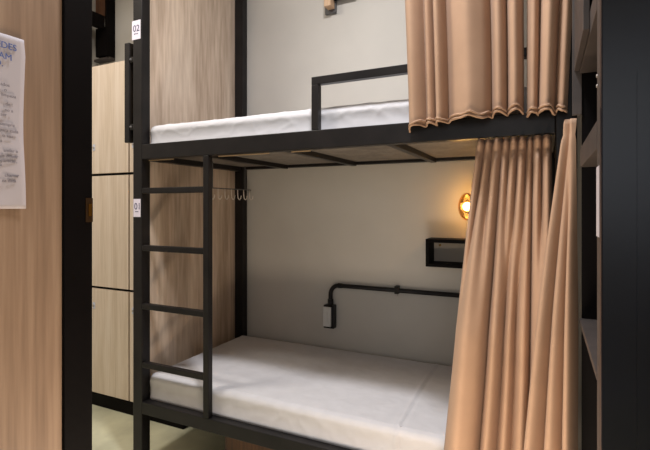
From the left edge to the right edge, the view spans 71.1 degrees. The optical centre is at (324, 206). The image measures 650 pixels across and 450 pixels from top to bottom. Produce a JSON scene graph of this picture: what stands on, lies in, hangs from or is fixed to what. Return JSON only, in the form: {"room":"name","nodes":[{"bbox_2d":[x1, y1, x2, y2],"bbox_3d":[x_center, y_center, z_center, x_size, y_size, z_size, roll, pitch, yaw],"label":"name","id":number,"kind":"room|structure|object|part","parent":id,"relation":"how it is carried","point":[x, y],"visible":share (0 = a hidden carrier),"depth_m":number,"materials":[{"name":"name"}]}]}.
{"room":"dormitory","nodes":[
{"label":"dormitory","id":0,"kind":"room"},
{"bbox_2d":[0,0,61,449],"bbox_3d":[-0.896,-0.330,0.076,0.040,3.200,1.757,0,0,26],"label":"wall","id":1,"kind":"structure","parent":0,"point":[30,237],"depth_m":0.81,"materials":[{"name":"beige wood"}]},
{"bbox_2d":[0,33,25,208],"bbox_3d":[-0.568,-0.141,0.701,0.006,0.299,0.207,0,0,26],"label":"paper notice","id":2,"kind":"object","parent":1,"relation":"attached to","point":[12,49],"visible":1,"depth_m":0.77,"materials":[{"name":"grey paper"}]},
{"bbox_2d":[62,0,92,449],"bbox_3d":[-0.510,-0.330,0.899,0.078,3.200,0.059,0,0,26],"label":"trim","id":3,"kind":"structure","parent":1,"relation":"attached to","point":[77,200],"depth_m":0.88,"materials":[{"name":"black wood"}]},
{"bbox_3d":[-0.467,0.006,0.902,0.001,0.048,0.015,0,0,26],"label":"strike plate","id":4,"kind":"part","parent":3,"relation":"part of","materials":[{"name":"gold metal"}]},
{"bbox_2d":[92,0,97,66],"bbox_3d":[-2.844,-0.330,1.583,0.100,3.200,4.775,0,0,26],"label":"wall","id":5,"kind":"structure","parent":0,"point":[94,57],"depth_m":3.59,"materials":[{"name":"beige paint"}]},
{"bbox_2d":[92,0,114,63],"bbox_3d":[-1.800,-1.430,3.382,0.175,0.600,0.423,0,0,26],"label":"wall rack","id":6,"kind":"object","parent":5,"relation":"attached to","point":[103,19],"visible":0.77,"depth_m":3.51,"materials":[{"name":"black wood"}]},
{"bbox_3d":[-1.729,-1.600,3.540,0.125,0.260,0.030,0,0,26],"label":"wooden panel","id":7,"kind":"part","parent":6,"relation":"part of","materials":[{"name":"brown wood"}]},
{"bbox_3d":[-1.729,-1.280,3.540,0.125,0.220,0.030,0,0,26],"label":"panel","id":8,"kind":"part","parent":6,"relation":"part of","materials":[{"name":"black wood"}]},
{"bbox_3d":[-1.647,-1.442,3.514,0.015,0.575,0.052,0,0,26],"label":"panel","id":9,"kind":"part","parent":6,"relation":"part of","materials":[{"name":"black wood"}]},
{"bbox_2d":[92,404,224,449],"bbox_3d":[-0.639,1.320,0.517,4.800,0.100,4.775,0,0,26],"label":"floor","id":10,"kind":"structure","parent":0,"point":[111,429],"depth_m":2.53,"materials":[{"name":"concrete"}]},
{"bbox_2d":[92,286,131,400],"bbox_3d":[-1.285,0.853,3.088,0.429,0.679,0.500,0,0,26],"label":"locker","id":11,"kind":"object","parent":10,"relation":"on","point":[110,306],"visible":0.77,"depth_m":2.85,"materials":[{"name":"beige wood"}]},
{"bbox_2d":[92,174,131,289],"bbox_3d":[-1.283,0.154,3.092,0.429,0.717,0.491,0,0,26],"label":"locker","id":12,"kind":"object","parent":11,"relation":"on","point":[110,193],"visible":0.46,"depth_m":2.85,"materials":[{"name":"beige wood"}]},
{"bbox_2d":[92,61,131,174],"bbox_3d":[-1.285,-0.556,3.088,0.429,0.702,0.500,0,0,26],"label":"locker","id":13,"kind":"object","parent":12,"relation":"on","point":[110,152],"visible":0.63,"depth_m":2.85,"materials":[{"name":"beige wood"}]},
{"bbox_2d":[130,291,132,401],"bbox_3d":[-0.898,0.853,2.901,0.429,0.679,0.500,0,0,26],"label":"locker","id":14,"kind":"object","parent":10,"relation":"on","point":[131,293],"visible":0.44,"depth_m":2.77,"materials":[{"name":"beige wood"}]},
{"bbox_2d":[130,174,132,290],"bbox_3d":[-0.896,0.154,2.905,0.429,0.717,0.491,0,0,26],"label":"locker","id":15,"kind":"object","parent":14,"relation":"on","point":[131,176],"visible":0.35,"depth_m":2.77,"materials":[{"name":"beige wood"}]},
{"bbox_2d":[130,143,132,173],"bbox_3d":[-0.898,-0.556,2.901,0.429,0.702,0.500,0,0,26],"label":"locker","id":16,"kind":"object","parent":15,"relation":"on","point":[131,144],"visible":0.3,"depth_m":2.77,"materials":[{"name":"beige wood"}]},
{"bbox_2d":[92,392,187,428],"bbox_3d":[-1.089,1.232,3.000,0.860,0.076,0.487,0,0,26],"label":"plinth","id":17,"kind":"object","parent":10,"relation":"on","point":[120,405],"visible":0.14,"depth_m":2.82,"materials":[{"name":"black wood"}]},
{"bbox_2d":[225,437,272,449],"bbox_3d":[0.219,1.162,2.165,1.260,0.216,0.620,0,0,26],"label":"storage box","id":18,"kind":"object","parent":10,"relation":"on","point":[230,443],"visible":0.02,"depth_m":2.13,"materials":[{"name":"brown wood"}]},
{"bbox_2d":[125,0,576,449],"bbox_3d":[0.069,-0.328,2.206,1.976,3.195,0.902,0,0,26],"label":"bunk bed","id":19,"kind":"object","parent":10,"relation":"on","point":[457,140],"visible":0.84,"depth_m":2.13,"materials":[{"name":"black paint"}]},
{"bbox_3d":[-0.904,-0.328,2.243,0.060,3.195,0.052,0,0,26],"label":"post","id":20,"kind":"part","parent":19,"relation":"part of","materials":[{"name":"black metal"}]},
{"bbox_2d":[150,0,234,391],"bbox_3d":[-0.763,-0.285,2.647,0.026,2.570,0.842,0,0,26],"label":"panel","id":21,"kind":"object","parent":19,"relation":"attached to","point":[192,42],"visible":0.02,"depth_m":2.60,"materials":[{"name":"brown wood"}]},
{"bbox_3d":[-0.727,-0.268,2.610,0.042,0.073,0.763,0,0,26],"label":"rail","id":22,"kind":"part","parent":19,"relation":"part of","materials":[{"name":"black metal"}]},
{"bbox_2d":[212,161,252,199],"bbox_3d":[-0.553,-0.150,2.731,0.033,0.217,0.415,0,0,26],"label":"hook rail","id":23,"kind":"object","parent":19,"relation":"attached to","point":[212,161],"visible":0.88,"depth_m":2.69,"materials":[{"name":"grey metal"}]},
{"bbox_3d":[-0.565,-0.108,2.736,0.006,0.006,0.415,0,0,26],"label":"rail","id":24,"kind":"part","parent":23,"relation":"part of","materials":[{"name":"grey plastic"}]},
{"bbox_3d":[-0.549,-0.328,2.977,0.060,3.195,0.052,0,0,26],"label":"post","id":25,"kind":"part","parent":19,"relation":"part of","materials":[{"name":"black metal"}]},
{"bbox_3d":[-0.073,0.975,1.836,1.790,0.059,0.042,0,0,26],"label":"rail","id":26,"kind":"part","parent":19,"relation":"part of","materials":[{"name":"black metal"}]},
{"bbox_3d":[0.107,0.983,2.208,1.800,0.015,0.775,0,0,26],"label":"board","id":27,"kind":"part","parent":19,"relation":"part of","materials":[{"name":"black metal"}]},
{"bbox_2d":[150,335,451,449],"bbox_3d":[0.103,0.879,2.202,1.787,0.130,0.786,0,0,26],"label":"mattress","id":28,"kind":"object","parent":19,"relation":"on","point":[346,399],"visible":0.8,"depth_m":2.05,"materials":[{"name":"white fabric"}]},
{"bbox_3d":[-0.035,-0.395,1.815,0.030,0.180,0.030,0,0,26],"label":"guard post","id":29,"kind":"part","parent":19,"relation":"part of","materials":[{"name":"black metal"}]},
{"bbox_3d":[-0.073,-0.268,1.836,1.790,0.073,0.042,0,0,26],"label":"rail","id":30,"kind":"part","parent":19,"relation":"part of","materials":[{"name":"black metal"}]},
{"bbox_2d":[150,87,549,143],"bbox_3d":[0.104,-0.356,2.205,1.787,0.102,0.782,0,0,26],"label":"mattress","id":31,"kind":"object","parent":19,"relation":"on","point":[394,111],"visible":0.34,"depth_m":1.90,"materials":[{"name":"white fabric"}]},
{"bbox_3d":[0.286,-0.269,2.579,1.790,0.051,0.042,0,0,26],"label":"rail","id":32,"kind":"part","parent":19,"relation":"part of","materials":[{"name":"black metal"}]},
{"bbox_3d":[0.107,-0.267,2.208,1.800,0.015,0.775,0,0,26],"label":"board","id":33,"kind":"part","parent":19,"relation":"part of","materials":[{"name":"brown wood"}]},
{"bbox_3d":[0.342,-0.500,1.633,0.866,0.031,0.030,0,0,26],"label":"guard rail","id":34,"kind":"part","parent":19,"relation":"part of","materials":[{"name":"black metal"}]},
{"bbox_2d":[405,0,523,132],"bbox_3d":[0.425,-0.986,1.503,0.425,1.447,0.106,0,0,26],"label":"curtain","id":35,"kind":"object","parent":19,"relation":"hanging from","point":[465,57],"visible":1,"depth_m":1.47,"materials":[{"name":"beige fabric"}]},
{"bbox_2d":[444,134,551,449],"bbox_3d":[0.537,0.461,1.469,0.371,1.377,0.164,0,0,26],"label":"curtain","id":36,"kind":"object","parent":19,"relation":"hanging from","point":[510,206],"visible":0.86,"depth_m":1.45,"materials":[{"name":"beige fabric"}]},
{"bbox_2d":[526,0,571,117],"bbox_3d":[0.706,-0.995,1.374,0.184,1.430,0.077,0,0,26],"label":"curtain","id":37,"kind":"object","parent":19,"relation":"hanging from","point":[549,22],"visible":0.99,"depth_m":1.38,"materials":[{"name":"beige fabric"}]},
{"bbox_2d":[524,118,577,449],"bbox_3d":[0.641,0.454,1.336,0.180,1.433,0.165,0,0,29],"label":"curtain","id":38,"kind":"object","parent":19,"relation":"hanging from","point":[552,412],"visible":1,"depth_m":1.31,"materials":[{"name":"beige fabric"}]},
{"bbox_3d":[1.116,-0.328,2.172,0.060,3.195,0.052,0,0,26],"label":"post","id":39,"kind":"part","parent":19,"relation":"part of","materials":[{"name":"black metal"}]},
{"bbox_3d":[0.762,-0.328,1.438,0.060,3.195,0.052,0,0,26],"label":"post","id":40,"kind":"part","parent":19,"relation":"part of","materials":[{"name":"black metal"}]},
{"bbox_2d":[572,0,649,449],"bbox_3d":[0.949,-0.030,0.894,0.789,2.600,0.584,0,0,26],"label":"tall cabinet","id":41,"kind":"object","parent":10,"relation":"on","point":[611,38],"visible":0.99,"depth_m":0.79,"materials":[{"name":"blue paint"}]},
{"bbox_3d":[0.714,0.325,1.043,0.199,0.014,0.480,0,0,26],"label":"shelf","id":42,"kind":"part","parent":41,"relation":"part of","materials":[{"name":"grey laminate"}]},
{"bbox_3d":[0.706,-0.138,1.028,0.199,0.054,0.445,0,0,26],"label":"shelf","id":43,"kind":"part","parent":41,"relation":"part of","materials":[{"name":"grey laminate"}]},
{"bbox_3d":[0.711,-0.404,1.037,0.199,0.052,0.465,0,0,26],"label":"shelf","id":44,"kind":"part","parent":41,"relation":"part of","materials":[{"name":"grey laminate"}]},
{"bbox_3d":[0.836,-0.030,1.265,0.214,2.600,0.014,0,0,26],"label":"panel","id":45,"kind":"part","parent":41,"relation":"part of","materials":[{"name":"black wood"}]},
{"bbox_2d":[596,165,599,237],"bbox_3d":[0.505,-0.010,0.842,0.001,0.130,0.048,0,0,26],"label":"paper sheet","id":46,"kind":"object","parent":41,"relation":"attached to","point":[598,167],"visible":1,"depth_m":0.83,"materials":[{"name":"grey paper"}]},
{"bbox_3d":[0.836,-0.030,0.639,0.771,2.600,0.022,0,0,26],"label":"panel","id":47,"kind":"part","parent":41,"relation":"part of","materials":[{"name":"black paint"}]},
{"bbox_3d":[0.836,0.460,0.626,0.679,1.380,0.001,0,0,26],"label":"inset panel","id":48,"kind":"part","parent":41,"relation":"part of","materials":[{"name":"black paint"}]},
{"bbox_2d":[98,0,581,449],"bbox_3d":[0.379,-0.330,2.622,4.800,3.200,0.100,0,0,26],"label":"wall","id":49,"kind":"structure","parent":0,"point":[310,230],"depth_m":2.69,"materials":[{"name":"beige paint"}]},
{"bbox_2d":[324,0,336,14],"bbox_3d":[0.084,-1.255,2.665,0.208,0.200,0.072,0,0,26],"label":"wall bracket","id":50,"kind":"object","parent":49,"relation":"attached to","point":[330,6],"visible":1,"depth_m":2.70,"materials":[{"name":"beige wood"}]},
{"bbox_2d":[323,283,459,328],"bbox_3d":[0.521,0.578,2.462,1.165,0.280,0.059,0,0,26],"label":"conduit pipe","id":51,"kind":"object","parent":49,"relation":"attached to","point":[329,310],"visible":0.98,"depth_m":2.63,"materials":[{"name":"black metal"}]},
{"bbox_2d":[324,312,327,320],"bbox_3d":[0.006,0.647,2.680,0.022,0.050,0.003,0,0,26],"label":"socket","id":52,"kind":"object","parent":51,"relation":"attached to","point":[325,313],"depth_m":2.68,"materials":[{"name":"grey plastic"}]},
{"bbox_3d":[0.012,0.647,2.685,0.051,0.115,0.012,0,0,26],"label":"plate","id":53,"kind":"part","parent":51,"relation":"part of","materials":[{"name":"grey plastic"}]},
{"bbox_2d":[426,237,465,268],"bbox_3d":[0.708,0.236,2.333,0.356,0.143,0.127,0,0,26],"label":"box shelf","id":54,"kind":"object","parent":49,"relation":"attached to","point":[440,252],"visible":0.61,"depth_m":2.39,"materials":[{"name":"black wood"}]},
{"bbox_2d":[458,193,470,219],"bbox_3d":[0.730,-0.002,2.330,0.088,0.141,0.112,0,0,26],"label":"wall lamp","id":55,"kind":"object","parent":49,"relation":"attached to","point":[465,205],"visible":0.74,"depth_m":2.32,"materials":[{"name":"gold metal"}]},
{"bbox_3d":[0.746,-0.002,2.364,0.076,0.076,0.038,0,0,26],"label":"plate","id":56,"kind":"part","parent":55,"relation":"part of","materials":[{"name":"gold metal"}]},
{"bbox_3d":[0.728,-0.002,2.326,0.046,0.046,0.061,0,0,26],"label":"bulb","id":57,"kind":"part","parent":55,"relation":"part of","materials":[{"name":"white glass"}]}
]}

